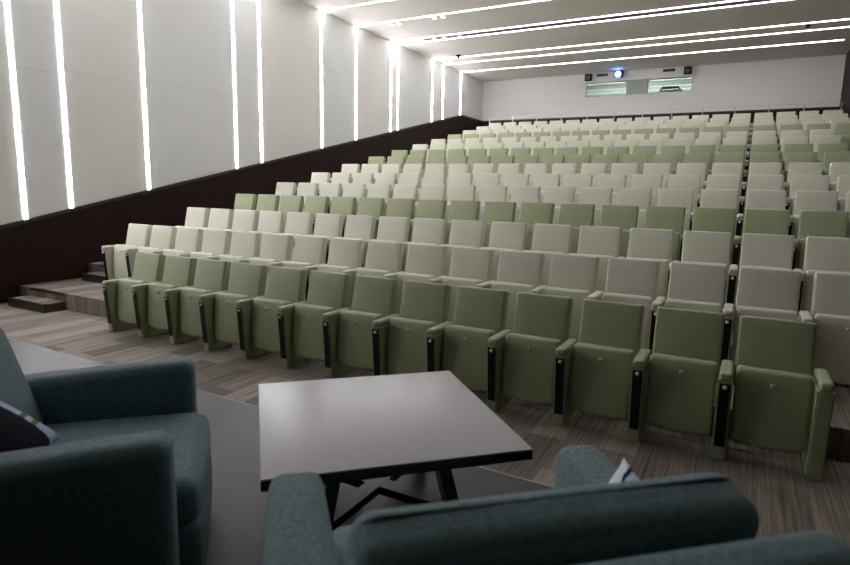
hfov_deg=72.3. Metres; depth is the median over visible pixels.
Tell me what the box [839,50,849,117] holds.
wall
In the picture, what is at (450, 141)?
seat
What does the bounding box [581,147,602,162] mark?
seat
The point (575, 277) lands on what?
seat
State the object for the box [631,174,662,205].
seat
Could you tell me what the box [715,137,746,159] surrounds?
seat
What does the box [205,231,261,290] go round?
seat
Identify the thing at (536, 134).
seat
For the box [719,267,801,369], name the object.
seat
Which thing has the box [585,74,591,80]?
loudspeaker
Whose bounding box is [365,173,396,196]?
seat
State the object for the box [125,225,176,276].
seat
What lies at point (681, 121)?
seat
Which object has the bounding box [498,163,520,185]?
seat
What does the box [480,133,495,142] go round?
seat
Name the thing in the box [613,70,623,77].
projector
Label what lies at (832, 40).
ceiling light strip
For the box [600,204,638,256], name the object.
seat
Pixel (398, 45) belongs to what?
light strip
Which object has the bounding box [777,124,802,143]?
seat
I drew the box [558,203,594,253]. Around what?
seat
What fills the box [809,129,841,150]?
seat
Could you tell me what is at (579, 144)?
seat
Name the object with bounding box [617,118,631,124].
seat
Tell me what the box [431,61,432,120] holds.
light strip
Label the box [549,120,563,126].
seat
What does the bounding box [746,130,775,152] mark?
seat
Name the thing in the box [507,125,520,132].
seat
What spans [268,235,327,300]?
seat
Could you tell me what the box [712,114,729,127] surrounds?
seat
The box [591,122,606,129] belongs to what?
seat
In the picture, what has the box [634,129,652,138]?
seat
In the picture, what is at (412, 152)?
seat
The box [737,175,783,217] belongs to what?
seat
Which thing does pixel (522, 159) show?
seat
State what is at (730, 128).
seat
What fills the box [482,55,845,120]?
wall
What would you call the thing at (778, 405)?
seat
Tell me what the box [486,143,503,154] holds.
seat
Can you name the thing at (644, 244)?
seat
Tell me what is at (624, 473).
throw pillow
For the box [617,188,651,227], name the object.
seat
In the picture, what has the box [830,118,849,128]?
seat
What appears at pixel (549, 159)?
seat
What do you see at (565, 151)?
seat
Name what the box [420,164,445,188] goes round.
seat
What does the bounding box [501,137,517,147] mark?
seat
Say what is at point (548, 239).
seat
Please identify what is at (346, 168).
seat
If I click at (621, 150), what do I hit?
seat
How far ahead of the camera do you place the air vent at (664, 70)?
19.63 m
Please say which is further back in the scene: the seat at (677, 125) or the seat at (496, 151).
the seat at (677, 125)
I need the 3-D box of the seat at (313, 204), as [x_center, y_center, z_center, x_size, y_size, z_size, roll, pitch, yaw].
[-1.963,-0.979,9.779,0.547,0.944,0.499,6,10,28]
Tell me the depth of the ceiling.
15.50 m
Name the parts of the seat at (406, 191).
backrest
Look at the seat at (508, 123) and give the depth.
20.31 m
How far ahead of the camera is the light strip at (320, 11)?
14.46 m
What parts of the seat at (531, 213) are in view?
seat, backrest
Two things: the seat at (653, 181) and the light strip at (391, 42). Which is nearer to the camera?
the seat at (653, 181)
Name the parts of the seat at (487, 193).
seat, backrest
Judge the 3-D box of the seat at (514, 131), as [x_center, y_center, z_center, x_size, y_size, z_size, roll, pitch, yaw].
[2.749,-4.271,17.933,0.547,0.944,0.499,6,10,28]
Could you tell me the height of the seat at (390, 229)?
0.944 m
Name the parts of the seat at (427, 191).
seat, backrest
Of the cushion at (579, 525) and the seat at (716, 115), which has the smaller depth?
the cushion at (579, 525)
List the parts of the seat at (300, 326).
armrest, panel, seat, backrest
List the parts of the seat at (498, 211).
seat, backrest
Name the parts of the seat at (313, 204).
backrest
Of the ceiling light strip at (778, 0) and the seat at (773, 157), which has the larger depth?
the ceiling light strip at (778, 0)
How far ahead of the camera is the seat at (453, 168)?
11.99 m
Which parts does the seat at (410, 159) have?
backrest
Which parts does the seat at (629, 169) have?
backrest, seat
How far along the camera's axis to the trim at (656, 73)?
20.05 m
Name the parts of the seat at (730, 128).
backrest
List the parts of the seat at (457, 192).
seat, backrest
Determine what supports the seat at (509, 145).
on the tier
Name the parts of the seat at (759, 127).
backrest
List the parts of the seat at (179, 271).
armrest, panel, seat, backrest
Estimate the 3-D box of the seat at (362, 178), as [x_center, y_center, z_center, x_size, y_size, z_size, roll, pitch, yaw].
[-1.399,-1.762,11.849,0.547,0.944,0.499,6,10,28]
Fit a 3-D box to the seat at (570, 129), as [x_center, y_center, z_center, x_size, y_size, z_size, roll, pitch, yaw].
[4.197,-4.118,17.158,0.547,0.944,0.499,6,10,28]
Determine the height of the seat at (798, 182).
0.944 m
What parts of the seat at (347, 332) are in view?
armrest, panel, seat, backrest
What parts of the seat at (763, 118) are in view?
backrest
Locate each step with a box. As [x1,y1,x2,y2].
[8,295,64,312]
[81,271,105,283]
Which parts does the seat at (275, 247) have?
armrest, seat, backrest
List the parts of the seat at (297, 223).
seat, backrest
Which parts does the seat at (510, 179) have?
seat, backrest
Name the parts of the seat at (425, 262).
armrest, seat, backrest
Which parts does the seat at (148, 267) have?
armrest, panel, seat, backrest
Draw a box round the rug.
[8,339,554,564]
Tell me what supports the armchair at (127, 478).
on the rug
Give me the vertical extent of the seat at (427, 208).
0.944 m
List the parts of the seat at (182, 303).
armrest, panel, seat, backrest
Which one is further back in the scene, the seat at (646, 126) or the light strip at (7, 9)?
the seat at (646, 126)
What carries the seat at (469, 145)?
on the tier
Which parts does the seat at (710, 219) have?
backrest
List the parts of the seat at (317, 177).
backrest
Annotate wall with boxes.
[0,0,482,224]
[0,115,482,302]
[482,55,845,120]
[482,106,839,134]
[586,77,692,96]
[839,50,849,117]
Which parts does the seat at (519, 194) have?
seat, backrest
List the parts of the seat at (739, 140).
backrest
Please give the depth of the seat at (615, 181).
9.52 m
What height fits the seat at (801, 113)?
0.944 m
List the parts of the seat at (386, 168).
backrest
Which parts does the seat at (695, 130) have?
backrest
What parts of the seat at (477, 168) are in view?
backrest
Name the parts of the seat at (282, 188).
backrest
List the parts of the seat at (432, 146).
backrest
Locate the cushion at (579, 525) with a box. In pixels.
[347,472,759,564]
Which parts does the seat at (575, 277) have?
armrest, seat, backrest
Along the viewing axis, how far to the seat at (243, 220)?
9.13 m
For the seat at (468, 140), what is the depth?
16.42 m
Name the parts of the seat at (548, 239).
seat, backrest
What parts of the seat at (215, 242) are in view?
armrest, seat, backrest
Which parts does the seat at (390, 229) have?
panel, seat, backrest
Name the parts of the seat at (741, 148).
backrest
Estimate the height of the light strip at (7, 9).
4.801 m
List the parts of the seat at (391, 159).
backrest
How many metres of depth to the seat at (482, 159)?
12.91 m
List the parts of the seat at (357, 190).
backrest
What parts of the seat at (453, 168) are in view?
backrest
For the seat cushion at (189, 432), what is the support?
on the armchair at (127, 478)
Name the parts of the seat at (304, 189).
backrest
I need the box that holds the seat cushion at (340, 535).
[332,525,351,564]
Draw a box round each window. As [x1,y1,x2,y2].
[586,81,626,96]
[647,76,692,93]
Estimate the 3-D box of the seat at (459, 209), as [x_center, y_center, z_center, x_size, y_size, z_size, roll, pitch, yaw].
[0.452,-0.723,8.487,0.547,0.944,0.499,6,10,28]
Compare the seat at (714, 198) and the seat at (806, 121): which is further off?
the seat at (806, 121)
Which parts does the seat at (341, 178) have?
backrest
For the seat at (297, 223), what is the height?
0.944 m
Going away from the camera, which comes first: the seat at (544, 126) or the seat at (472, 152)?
the seat at (472, 152)
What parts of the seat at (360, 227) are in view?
seat, backrest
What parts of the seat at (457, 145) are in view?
backrest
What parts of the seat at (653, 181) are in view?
backrest, seat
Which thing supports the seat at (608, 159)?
on the tier
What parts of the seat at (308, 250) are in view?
armrest, seat, backrest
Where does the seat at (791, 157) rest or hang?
on the tier
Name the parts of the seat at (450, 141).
backrest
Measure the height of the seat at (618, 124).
0.944 m
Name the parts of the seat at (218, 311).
armrest, panel, seat, backrest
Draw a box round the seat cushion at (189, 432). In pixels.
[45,412,210,526]
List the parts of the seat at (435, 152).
backrest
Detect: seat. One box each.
[101,223,151,279]
[102,252,165,330]
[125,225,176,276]
[132,255,196,337]
[150,227,203,255]
[164,258,230,343]
[175,207,209,227]
[177,229,231,282]
[199,262,267,351]
[200,208,233,248]
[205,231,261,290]
[224,209,258,254]
[231,194,256,228]
[236,233,293,295]
[236,266,307,359]
[249,211,285,256]
[256,194,279,230]
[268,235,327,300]
[275,182,296,210]
[275,212,313,260]
[277,270,350,367]
[279,195,303,232]
[286,196,329,234]
[293,213,343,245]
[296,172,330,191]
[297,183,318,211]
[303,183,341,206]
[304,238,364,301]
[313,196,356,234]
[317,173,351,195]
[322,275,398,377]
[325,215,375,263]
[328,183,365,213]
[330,164,359,182]
[341,173,373,196]
[342,197,384,236]
[342,240,404,307]
[351,164,379,182]
[355,184,391,214]
[359,156,385,172]
[362,216,410,267]
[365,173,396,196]
[372,280,450,375]
[373,164,401,183]
[374,198,414,239]
[380,156,404,172]
[383,184,418,215]
[383,243,446,314]
[385,150,407,163]
[390,173,420,197]
[396,164,423,183]
[401,156,424,172]
[401,218,446,271]
[404,150,426,163]
[408,144,427,155]
[408,199,446,241]
[413,185,446,218]
[417,173,446,201]
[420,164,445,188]
[422,156,445,177]
[424,149,445,168]
[426,144,445,160]
[426,286,508,391]
[427,139,445,154]
[428,246,493,321]
[443,220,485,275]
[444,200,480,244]
[445,156,467,177]
[445,164,469,188]
[445,173,472,202]
[445,185,475,220]
[446,134,461,148]
[446,138,462,154]
[446,143,464,160]
[446,149,465,168]
[462,130,476,139]
[463,134,478,146]
[464,138,480,148]
[466,143,483,155]
[467,149,486,163]
[469,155,490,173]
[472,164,494,184]
[475,173,500,200]
[476,126,489,133]
[476,250,544,332]
[478,130,492,137]
[478,185,507,220]
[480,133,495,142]
[481,221,527,280]
[483,138,498,148]
[483,201,515,246]
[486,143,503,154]
[487,292,572,411]
[489,123,501,129]
[489,148,507,163]
[491,126,504,132]
[493,155,513,172]
[494,129,508,137]
[498,133,512,142]
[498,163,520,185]
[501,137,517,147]
[503,122,516,128]
[503,173,529,201]
[506,142,523,154]
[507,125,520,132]
[510,186,540,222]
[511,128,525,136]
[511,148,530,162]
[515,132,530,141]
[517,155,538,173]
[518,122,531,128]
[519,202,554,249]
[520,137,537,147]
[523,125,536,131]
[524,163,548,185]
[524,223,572,285]
[526,142,544,154]
[528,128,542,136]
[529,253,599,340]
[533,148,553,162]
[533,174,560,202]
[534,121,546,127]
[534,132,549,141]
[539,124,553,131]
[540,136,557,147]
[542,155,564,173]
[544,186,575,223]
[545,127,560,135]
[548,141,566,154]
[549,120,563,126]
[552,131,568,140]
[552,163,576,186]
[553,299,644,425]
[556,123,570,130]
[557,147,577,162]
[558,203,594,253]
[561,136,578,146]
[563,127,579,135]
[564,174,592,203]
[566,120,579,126]
[568,154,590,173]
[570,141,589,153]
[570,226,621,292]
[572,131,588,140]
[573,123,588,130]
[579,187,612,225]
[580,163,606,186]
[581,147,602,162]
[582,119,596,125]
[582,126,598,134]
[582,135,600,146]
[587,257,659,349]
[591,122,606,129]
[592,130,609,139]
[593,140,613,153]
[595,154,618,173]
[597,174,626,204]
[599,118,613,125]
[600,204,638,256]
[601,125,617,134]
[604,134,622,146]
[607,146,629,162]
[609,121,625,129]
[611,163,638,187]
[613,129,630,139]
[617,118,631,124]
[617,140,637,153]
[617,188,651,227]
[618,228,674,296]
[621,125,637,133]
[623,154,647,173]
[626,134,645,145]
[627,307,724,441]
[628,121,644,128]
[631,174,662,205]
[633,146,656,162]
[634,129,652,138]
[635,117,650,123]
[641,124,658,133]
[642,139,663,153]
[643,163,671,187]
[644,206,685,260]
[648,120,664,127]
[648,262,726,354]
[650,133,669,145]
[652,153,678,173]
[653,116,668,123]
[656,128,675,138]
[657,174,700,227]
[657,188,693,233]
[661,145,684,162]
[662,123,680,132]
[665,230,731,311]
[667,163,705,195]
[668,119,684,127]
[668,139,690,152]
[672,116,688,122]
[674,133,694,151]
[675,153,710,180]
[678,207,735,270]
[679,127,698,144]
[682,145,714,169]
[684,123,702,137]
[688,118,705,131]
[688,138,717,159]
[688,189,738,230]
[692,115,708,126]
[696,175,740,228]
[699,132,720,151]
[703,127,723,144]
[703,163,742,210]
[706,122,725,137]
[708,153,744,196]
[709,118,727,132]
[710,315,834,480]
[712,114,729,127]
[712,144,745,182]
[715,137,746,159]
[719,131,747,161]
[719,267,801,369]
[721,126,748,154]
[724,121,749,137]
[725,233,794,308]
[726,117,749,134]
[728,113,750,127]
[730,209,790,269]
[734,190,786,240]
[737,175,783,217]
[740,163,781,199]
[742,152,779,181]
[743,144,778,172]
[745,137,776,162]
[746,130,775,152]
[747,125,774,143]
[748,120,773,137]
[749,116,773,133]
[750,112,772,126]
[774,111,795,126]
[775,115,797,131]
[776,119,799,136]
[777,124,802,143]
[778,130,804,150]
[778,136,808,159]
[779,143,812,181]
[781,152,816,181]
[783,162,822,196]
[785,175,829,215]
[788,190,837,239]
[792,210,848,270]
[793,236,849,315]
[797,272,849,384]
[799,111,818,123]
[801,114,822,129]
[803,119,825,135]
[806,123,830,142]
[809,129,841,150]
[812,135,841,154]
[817,143,848,162]
[822,110,842,118]
[822,152,849,174]
[826,113,847,122]
[829,162,849,190]
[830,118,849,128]
[835,123,849,151]
[836,175,849,210]
[845,191,849,237]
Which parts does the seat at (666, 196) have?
backrest, seat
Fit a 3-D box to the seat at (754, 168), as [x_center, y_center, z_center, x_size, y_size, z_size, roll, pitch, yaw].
[5.402,-1.463,9.397,0.547,0.944,0.499,6,10,28]
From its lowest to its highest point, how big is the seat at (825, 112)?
0.944 m
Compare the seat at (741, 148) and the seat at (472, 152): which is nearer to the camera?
the seat at (741, 148)
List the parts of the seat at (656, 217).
backrest, seat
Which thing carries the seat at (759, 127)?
on the tier
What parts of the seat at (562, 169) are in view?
seat, backrest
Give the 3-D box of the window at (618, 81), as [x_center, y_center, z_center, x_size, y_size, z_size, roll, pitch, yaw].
[6.482,-6.914,20.838,1.420,0.480,0.050,6,10,28]
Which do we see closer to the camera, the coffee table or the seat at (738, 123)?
the coffee table
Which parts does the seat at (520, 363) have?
panel, armrest, seat, backrest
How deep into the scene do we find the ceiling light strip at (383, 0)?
13.69 m
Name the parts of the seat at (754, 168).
backrest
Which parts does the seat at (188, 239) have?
armrest, seat, backrest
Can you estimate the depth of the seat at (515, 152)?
13.57 m
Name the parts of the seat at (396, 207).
panel, backrest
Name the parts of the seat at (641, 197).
backrest, seat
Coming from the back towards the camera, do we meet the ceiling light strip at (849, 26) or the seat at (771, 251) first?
the ceiling light strip at (849, 26)
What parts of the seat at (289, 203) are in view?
backrest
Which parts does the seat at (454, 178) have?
seat, backrest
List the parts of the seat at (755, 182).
panel, backrest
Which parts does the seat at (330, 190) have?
backrest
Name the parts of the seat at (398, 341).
panel, armrest, seat, backrest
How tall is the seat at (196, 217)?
0.944 m
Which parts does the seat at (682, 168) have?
backrest, seat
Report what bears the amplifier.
in the wall at (617, 88)
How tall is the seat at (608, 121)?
0.944 m
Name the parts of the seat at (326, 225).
seat, backrest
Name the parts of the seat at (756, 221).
panel, armrest, backrest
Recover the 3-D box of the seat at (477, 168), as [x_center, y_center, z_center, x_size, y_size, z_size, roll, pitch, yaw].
[1.056,-1.923,11.722,0.547,0.944,0.499,6,10,28]
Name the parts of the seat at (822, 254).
armrest, panel, seat, backrest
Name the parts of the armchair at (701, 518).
armrest, armrest, frame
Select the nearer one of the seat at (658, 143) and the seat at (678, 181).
the seat at (678, 181)
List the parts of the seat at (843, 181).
seat, backrest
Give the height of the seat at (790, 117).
0.944 m
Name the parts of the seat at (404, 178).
backrest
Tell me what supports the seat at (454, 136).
on the tier
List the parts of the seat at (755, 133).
backrest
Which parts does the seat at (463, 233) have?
seat, backrest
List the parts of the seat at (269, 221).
seat, backrest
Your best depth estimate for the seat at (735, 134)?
13.31 m
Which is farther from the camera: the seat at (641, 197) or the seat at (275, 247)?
the seat at (641, 197)
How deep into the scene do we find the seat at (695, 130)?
14.71 m
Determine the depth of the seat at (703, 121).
16.52 m
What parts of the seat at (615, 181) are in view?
backrest, seat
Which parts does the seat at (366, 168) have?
backrest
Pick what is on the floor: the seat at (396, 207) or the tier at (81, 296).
the tier at (81, 296)
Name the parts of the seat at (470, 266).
armrest, seat, backrest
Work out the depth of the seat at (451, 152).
14.33 m
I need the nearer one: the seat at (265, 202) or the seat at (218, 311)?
the seat at (218, 311)
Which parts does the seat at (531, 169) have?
backrest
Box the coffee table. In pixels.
[258,371,532,530]
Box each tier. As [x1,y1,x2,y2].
[18,278,849,462]
[88,262,849,387]
[723,286,801,321]
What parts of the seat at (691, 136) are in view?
backrest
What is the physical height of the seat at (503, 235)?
0.944 m
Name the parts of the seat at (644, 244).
seat, backrest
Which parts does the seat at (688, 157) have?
backrest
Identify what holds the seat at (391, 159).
on the tier
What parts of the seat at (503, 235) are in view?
seat, backrest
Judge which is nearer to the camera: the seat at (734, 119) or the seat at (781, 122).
the seat at (781, 122)
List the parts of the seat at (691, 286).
panel, armrest, seat, backrest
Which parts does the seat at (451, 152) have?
backrest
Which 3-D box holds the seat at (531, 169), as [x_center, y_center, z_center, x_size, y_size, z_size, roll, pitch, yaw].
[2.022,-1.821,11.205,0.547,0.944,0.499,6,10,28]
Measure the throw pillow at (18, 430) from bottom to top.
0.230 m
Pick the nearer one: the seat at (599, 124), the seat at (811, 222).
the seat at (811, 222)
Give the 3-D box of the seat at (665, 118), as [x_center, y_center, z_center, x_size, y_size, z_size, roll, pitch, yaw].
[7.176,-4.645,17.936,0.547,0.944,0.499,6,10,28]
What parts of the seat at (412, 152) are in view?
backrest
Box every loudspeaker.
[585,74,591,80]
[684,66,691,74]
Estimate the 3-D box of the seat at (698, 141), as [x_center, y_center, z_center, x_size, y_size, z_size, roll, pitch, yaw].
[6.007,-2.662,12.631,0.547,0.944,0.499,6,10,28]
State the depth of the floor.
4.31 m
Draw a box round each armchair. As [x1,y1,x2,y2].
[0,326,211,564]
[262,445,849,564]
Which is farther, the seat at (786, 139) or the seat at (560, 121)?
the seat at (560, 121)
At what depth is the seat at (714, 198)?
7.86 m
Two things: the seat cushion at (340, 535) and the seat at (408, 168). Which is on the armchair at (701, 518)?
the seat cushion at (340, 535)
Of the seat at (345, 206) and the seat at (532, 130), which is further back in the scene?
the seat at (532, 130)
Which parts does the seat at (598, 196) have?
backrest, seat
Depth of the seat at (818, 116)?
15.27 m
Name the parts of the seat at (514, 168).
backrest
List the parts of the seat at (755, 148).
backrest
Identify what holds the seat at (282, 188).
on the tier
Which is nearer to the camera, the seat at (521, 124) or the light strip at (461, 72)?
the seat at (521, 124)
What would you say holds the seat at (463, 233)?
on the tier at (93, 267)
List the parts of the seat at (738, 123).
backrest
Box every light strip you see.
[4,0,27,217]
[54,0,72,206]
[137,0,150,188]
[231,0,237,167]
[257,0,262,161]
[320,11,322,147]
[321,0,389,10]
[355,26,356,139]
[358,0,545,25]
[390,42,391,130]
[392,0,740,41]
[397,45,398,129]
[399,0,785,44]
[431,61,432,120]
[434,19,848,59]
[442,64,443,118]
[444,26,849,64]
[460,72,461,110]
[467,40,839,71]
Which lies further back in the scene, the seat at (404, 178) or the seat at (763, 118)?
the seat at (763, 118)
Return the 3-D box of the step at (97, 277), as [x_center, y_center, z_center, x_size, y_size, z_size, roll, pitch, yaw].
[-5.007,-0.066,9.193,0.900,0.119,0.290,6,10,28]
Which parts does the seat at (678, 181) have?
backrest, seat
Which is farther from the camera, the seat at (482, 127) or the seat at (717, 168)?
the seat at (482, 127)
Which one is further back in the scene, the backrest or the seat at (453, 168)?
the seat at (453, 168)
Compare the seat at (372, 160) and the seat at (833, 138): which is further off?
the seat at (372, 160)
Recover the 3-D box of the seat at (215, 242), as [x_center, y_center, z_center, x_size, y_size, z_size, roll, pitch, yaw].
[-3.010,-0.247,7.967,0.547,0.944,0.499,6,10,28]
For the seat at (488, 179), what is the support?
on the tier
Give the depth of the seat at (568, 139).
15.11 m
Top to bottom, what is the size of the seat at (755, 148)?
0.944 m
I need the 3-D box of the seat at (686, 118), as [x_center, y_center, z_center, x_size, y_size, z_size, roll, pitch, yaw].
[7.659,-4.594,17.678,0.547,0.944,0.499,6,10,28]
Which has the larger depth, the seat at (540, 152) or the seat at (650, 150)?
the seat at (540, 152)
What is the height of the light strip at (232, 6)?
3.875 m
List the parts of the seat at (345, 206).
backrest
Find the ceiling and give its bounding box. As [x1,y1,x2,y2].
[298,0,849,81]
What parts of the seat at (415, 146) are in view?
backrest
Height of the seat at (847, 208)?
0.944 m
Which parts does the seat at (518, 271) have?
armrest, seat, backrest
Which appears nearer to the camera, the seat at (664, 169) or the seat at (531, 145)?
the seat at (664, 169)
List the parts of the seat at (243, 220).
seat, backrest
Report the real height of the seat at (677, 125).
0.944 m
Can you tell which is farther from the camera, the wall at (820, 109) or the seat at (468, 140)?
the wall at (820, 109)
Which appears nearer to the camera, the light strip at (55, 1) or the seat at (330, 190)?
the light strip at (55, 1)
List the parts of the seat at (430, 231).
seat, backrest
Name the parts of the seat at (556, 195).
seat, backrest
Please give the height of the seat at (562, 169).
0.944 m
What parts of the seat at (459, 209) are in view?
seat, backrest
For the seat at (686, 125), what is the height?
0.944 m
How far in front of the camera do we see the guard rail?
18.34 m
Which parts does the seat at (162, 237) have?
panel, armrest, seat, backrest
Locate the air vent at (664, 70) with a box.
[663,68,674,71]
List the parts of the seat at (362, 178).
backrest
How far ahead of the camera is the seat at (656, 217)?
7.20 m
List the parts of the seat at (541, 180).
seat, backrest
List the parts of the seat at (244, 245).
armrest, seat, backrest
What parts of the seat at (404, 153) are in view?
backrest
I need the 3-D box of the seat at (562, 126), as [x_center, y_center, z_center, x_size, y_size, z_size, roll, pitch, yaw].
[4.238,-4.535,18.322,0.547,0.944,0.499,6,10,28]
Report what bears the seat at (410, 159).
on the tier
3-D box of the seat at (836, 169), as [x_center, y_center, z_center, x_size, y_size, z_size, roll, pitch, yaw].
[6.409,-1.356,8.858,0.640,0.944,0.499,6,10,28]
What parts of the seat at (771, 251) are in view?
panel, armrest, seat, backrest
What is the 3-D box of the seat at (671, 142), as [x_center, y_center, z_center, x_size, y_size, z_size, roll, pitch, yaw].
[5.524,-2.713,12.890,0.547,0.944,0.499,6,10,28]
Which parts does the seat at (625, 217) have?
backrest, seat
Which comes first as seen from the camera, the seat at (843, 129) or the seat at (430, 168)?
the seat at (430, 168)
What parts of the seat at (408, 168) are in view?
backrest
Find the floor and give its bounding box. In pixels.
[0,302,849,546]
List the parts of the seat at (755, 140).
backrest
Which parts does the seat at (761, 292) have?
panel, armrest, seat, backrest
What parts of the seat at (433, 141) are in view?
backrest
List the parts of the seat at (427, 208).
seat, backrest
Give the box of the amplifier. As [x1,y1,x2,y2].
[659,85,681,91]
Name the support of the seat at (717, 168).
on the tier
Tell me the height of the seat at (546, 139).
0.944 m
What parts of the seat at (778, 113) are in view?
backrest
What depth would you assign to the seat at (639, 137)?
14.33 m
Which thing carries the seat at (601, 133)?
on the tier
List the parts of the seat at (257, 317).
armrest, panel, seat, backrest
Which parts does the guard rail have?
rail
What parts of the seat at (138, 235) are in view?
panel, armrest, seat, backrest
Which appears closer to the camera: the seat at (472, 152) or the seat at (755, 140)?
the seat at (755, 140)
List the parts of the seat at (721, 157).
backrest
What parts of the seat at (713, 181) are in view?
backrest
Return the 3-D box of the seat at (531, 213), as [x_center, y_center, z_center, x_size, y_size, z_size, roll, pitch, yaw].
[1.417,-0.621,7.970,0.547,0.944,0.499,6,10,28]
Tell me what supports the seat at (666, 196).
on the tier
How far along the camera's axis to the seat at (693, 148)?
11.73 m
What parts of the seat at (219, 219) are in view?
seat, backrest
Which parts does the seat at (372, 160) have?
backrest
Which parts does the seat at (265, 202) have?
backrest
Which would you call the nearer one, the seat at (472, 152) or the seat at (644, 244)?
the seat at (644, 244)
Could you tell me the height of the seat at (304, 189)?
0.944 m
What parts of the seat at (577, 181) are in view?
seat, backrest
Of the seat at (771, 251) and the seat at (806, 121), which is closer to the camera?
the seat at (771, 251)
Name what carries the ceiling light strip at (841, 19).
in the ceiling
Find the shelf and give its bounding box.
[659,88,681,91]
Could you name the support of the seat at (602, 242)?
on the tier at (93, 267)
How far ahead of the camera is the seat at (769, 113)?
16.66 m
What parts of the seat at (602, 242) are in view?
seat, backrest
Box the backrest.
[0,326,42,422]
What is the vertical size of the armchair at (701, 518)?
0.905 m
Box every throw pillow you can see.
[0,401,60,452]
[609,458,638,482]
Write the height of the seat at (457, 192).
0.944 m
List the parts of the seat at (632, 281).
armrest, seat, backrest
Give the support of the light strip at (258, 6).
in the wall at (188, 53)
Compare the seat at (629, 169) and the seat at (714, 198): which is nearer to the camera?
the seat at (714, 198)
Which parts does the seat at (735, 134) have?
backrest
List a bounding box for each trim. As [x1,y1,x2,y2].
[8,338,554,487]
[30,287,63,294]
[584,65,695,83]
[626,79,647,94]
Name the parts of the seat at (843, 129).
backrest, seat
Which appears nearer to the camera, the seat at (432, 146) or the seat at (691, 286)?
the seat at (691, 286)
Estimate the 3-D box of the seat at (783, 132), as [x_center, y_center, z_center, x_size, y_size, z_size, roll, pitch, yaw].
[7.979,-2.875,12.762,0.547,0.944,0.499,6,10,28]
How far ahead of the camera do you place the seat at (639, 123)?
17.30 m
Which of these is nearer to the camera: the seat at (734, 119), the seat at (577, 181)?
the seat at (577, 181)
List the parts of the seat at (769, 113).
backrest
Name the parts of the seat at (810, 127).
backrest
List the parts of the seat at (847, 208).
backrest, seat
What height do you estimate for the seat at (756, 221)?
0.944 m
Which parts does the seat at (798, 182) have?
seat, backrest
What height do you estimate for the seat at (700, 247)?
0.944 m
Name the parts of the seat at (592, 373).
panel, armrest, seat, backrest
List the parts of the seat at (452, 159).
backrest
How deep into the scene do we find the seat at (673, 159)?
11.08 m
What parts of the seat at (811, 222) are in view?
panel, seat, backrest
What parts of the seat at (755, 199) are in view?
panel, armrest, backrest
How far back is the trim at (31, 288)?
8.37 m
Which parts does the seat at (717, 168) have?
backrest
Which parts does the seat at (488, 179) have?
seat, backrest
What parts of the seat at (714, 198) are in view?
backrest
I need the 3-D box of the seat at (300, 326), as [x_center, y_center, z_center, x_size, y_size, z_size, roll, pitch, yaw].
[-1.089,0.378,5.753,0.547,0.944,0.499,6,10,28]
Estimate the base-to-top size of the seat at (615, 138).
0.944 m
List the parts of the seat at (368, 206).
backrest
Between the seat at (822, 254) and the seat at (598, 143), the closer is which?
the seat at (822, 254)
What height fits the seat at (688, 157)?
0.944 m
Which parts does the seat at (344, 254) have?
armrest, seat, backrest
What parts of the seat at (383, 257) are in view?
panel, armrest, seat, backrest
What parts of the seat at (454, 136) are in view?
backrest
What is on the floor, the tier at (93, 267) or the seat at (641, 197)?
the tier at (93, 267)
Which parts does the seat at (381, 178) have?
backrest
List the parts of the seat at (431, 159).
backrest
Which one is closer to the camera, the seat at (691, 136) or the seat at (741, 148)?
the seat at (741, 148)
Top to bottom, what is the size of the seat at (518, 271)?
0.944 m
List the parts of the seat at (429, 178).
seat, backrest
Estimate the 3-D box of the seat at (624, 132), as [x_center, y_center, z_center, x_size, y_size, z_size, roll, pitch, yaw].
[5.122,-3.599,15.477,0.547,0.944,0.499,6,10,28]
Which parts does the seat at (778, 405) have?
panel, armrest, seat, backrest, panel, armrest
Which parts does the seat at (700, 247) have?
panel, seat, backrest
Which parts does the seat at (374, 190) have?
backrest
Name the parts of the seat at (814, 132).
backrest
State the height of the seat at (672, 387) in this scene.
0.944 m
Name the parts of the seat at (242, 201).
backrest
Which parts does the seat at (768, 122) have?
backrest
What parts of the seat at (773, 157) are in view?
backrest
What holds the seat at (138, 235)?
on the tier at (81, 296)
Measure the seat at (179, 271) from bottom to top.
0.944 m
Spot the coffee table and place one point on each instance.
(366, 433)
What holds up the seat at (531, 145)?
on the tier
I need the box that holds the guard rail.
[489,102,842,122]
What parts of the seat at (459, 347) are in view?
panel, armrest, seat, backrest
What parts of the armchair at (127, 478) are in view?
armrest, armrest, panel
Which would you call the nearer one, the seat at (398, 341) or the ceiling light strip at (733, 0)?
the seat at (398, 341)
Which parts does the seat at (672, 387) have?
panel, armrest, seat, backrest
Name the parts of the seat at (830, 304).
armrest, backrest, seat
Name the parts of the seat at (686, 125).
backrest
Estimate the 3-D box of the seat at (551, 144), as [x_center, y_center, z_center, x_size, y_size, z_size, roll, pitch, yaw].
[3.110,-2.969,14.181,0.547,0.944,0.499,6,10,28]
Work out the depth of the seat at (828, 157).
9.85 m
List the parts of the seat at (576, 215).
seat, backrest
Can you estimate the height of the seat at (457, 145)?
0.944 m
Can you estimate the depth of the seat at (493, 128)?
19.41 m
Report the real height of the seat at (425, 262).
0.944 m
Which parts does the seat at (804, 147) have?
backrest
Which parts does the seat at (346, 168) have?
backrest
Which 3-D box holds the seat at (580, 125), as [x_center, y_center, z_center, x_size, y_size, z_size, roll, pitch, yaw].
[4.721,-4.484,18.064,0.547,0.944,0.499,6,10,28]
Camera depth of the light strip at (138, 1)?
10.28 m
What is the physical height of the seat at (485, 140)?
0.944 m
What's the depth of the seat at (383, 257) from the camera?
6.66 m
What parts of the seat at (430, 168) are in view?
backrest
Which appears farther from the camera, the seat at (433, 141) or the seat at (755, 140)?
the seat at (433, 141)

